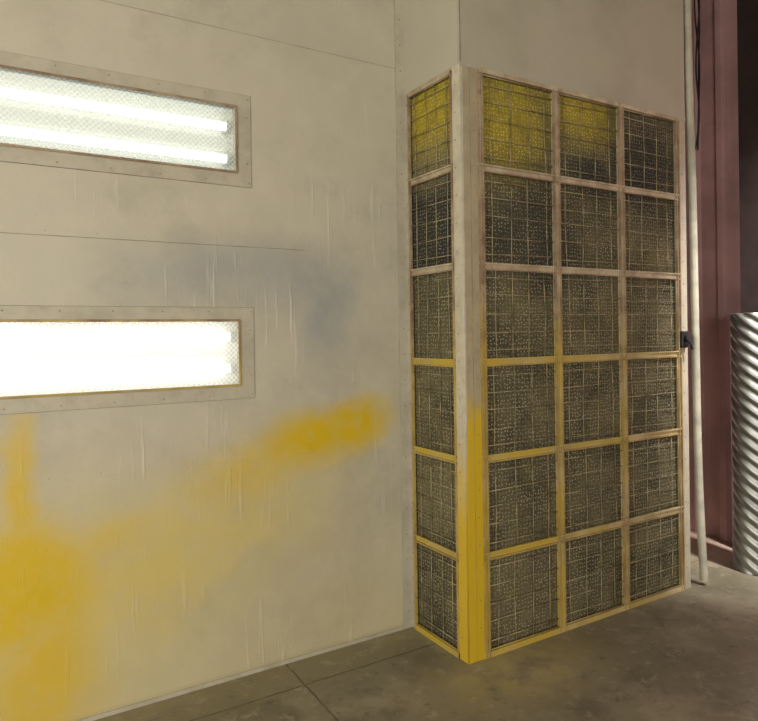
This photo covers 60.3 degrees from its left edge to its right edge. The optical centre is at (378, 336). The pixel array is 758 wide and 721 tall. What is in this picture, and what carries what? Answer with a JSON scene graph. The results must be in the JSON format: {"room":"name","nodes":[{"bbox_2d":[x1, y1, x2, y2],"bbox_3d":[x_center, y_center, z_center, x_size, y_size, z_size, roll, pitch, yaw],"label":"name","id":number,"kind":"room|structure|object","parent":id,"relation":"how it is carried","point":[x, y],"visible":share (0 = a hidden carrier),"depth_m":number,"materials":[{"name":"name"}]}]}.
{"room":"paint spray booth","nodes":[
{"label":"paint spray booth","id":0,"kind":"room"},
{"bbox_2d":[0,0,402,720],"bbox_3d":[-2.729,-0.548,2.112,6.715,4.600,0.052,-1,0,-31],"label":"wall","id":1,"kind":"structure","parent":0,"point":[147,552],"depth_m":3.24,"materials":[{"name":"paint"}]},
{"bbox_2d":[0,51,251,187],"bbox_3d":[-1.276,-0.984,3.029,1.379,0.470,0.142,-1,0,-31],"label":"recessed light fixture","id":2,"kind":"object","parent":1,"relation":"in","point":[48,122],"visible":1,"depth_m":3.04,"materials":[{"name":"white glass"}]},
{"bbox_2d":[0,305,254,414],"bbox_3d":[-1.260,0.091,3.034,1.379,0.465,0.142,-1,0,-31],"label":"recessed light fixture","id":3,"kind":"object","parent":1,"relation":"in","point":[53,358],"visible":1,"depth_m":3.05,"materials":[{"name":"white glass"}]},
{"bbox_2d":[76,626,403,720],"bbox_3d":[-2.706,1.742,2.084,6.655,0.020,0.006,-1,0,-31],"label":"baseboard","id":4,"kind":"structure","parent":1,"relation":"attached to","point":[225,679],"depth_m":3.27,"materials":[{"name":"beige paint"}]},
{"bbox_2d":[394,0,412,628],"bbox_3d":[0.136,-0.599,3.802,0.063,4.600,0.006,-1,0,-31],"label":"trim","id":5,"kind":"structure","parent":1,"relation":"attached to","point":[398,4],"depth_m":3.80,"materials":[{"name":"metal"}]},
{"bbox_2d":[94,530,757,720],"bbox_3d":[0.099,1.792,0.518,10.250,0.150,9.600,-1,0,-31],"label":"floor","id":6,"kind":"structure","parent":0,"point":[689,654],"depth_m":3.25,"materials":[{"name":"concrete"}]},
{"bbox_2d":[403,0,693,664],"bbox_3d":[1.040,-0.614,4.181,1.896,4.600,0.889,-1,0,-31],"label":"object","id":7,"kind":"object","parent":6,"relation":"on","point":[549,339],"visible":1,"depth_m":3.73,"materials":[{"name":"paint"}]},
{"bbox_2d":[683,0,707,581],"bbox_3d":[2.124,-0.596,4.379,0.112,4.471,0.061,-1,0,11],"label":"vertical pipe","id":8,"kind":"object","parent":6,"relation":"on","point":[687,10],"visible":0.99,"depth_m":4.36,"materials":[{"name":"white plastic"}]},
{"bbox_2d":[729,313,757,575],"bbox_3d":[2.686,0.745,4.649,0.310,1.832,0.310,-1,0,42],"label":"duct pipe","id":9,"kind":"object","parent":6,"relation":"on","point":[743,326],"visible":1,"depth_m":4.57,"materials":[{"name":"metal"}]},
{"bbox_2d":[737,0,757,312],"bbox_3d":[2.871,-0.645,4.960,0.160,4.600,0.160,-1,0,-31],"label":"wall","id":10,"kind":"structure","parent":6,"relation":"on","point":[747,10],"depth_m":4.92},
{"bbox_2d":[684,0,740,540],"bbox_3d":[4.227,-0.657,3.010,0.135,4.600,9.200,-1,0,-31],"label":"steel column","id":11,"kind":"structure","parent":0,"point":[717,156],"depth_m":5.37,"materials":[{"name":"red"}]},
{"bbox_3d":[0.029,-2.933,0.497,10.250,0.100,9.600,-1,0,-31],"label":"ceiling","id":12,"kind":"structure","parent":0,"visible":0},
{"bbox_2d":[694,0,699,149],"bbox_3d":[2.344,-2.111,4.813,0.043,1.452,0.064,-1,0,-5],"label":"cable","id":13,"kind":"object","parent":12,"relation":"hanging from","point":[697,25],"visible":0.99,"depth_m":4.80,"materials":[{"name":"black plastic"}]}
]}

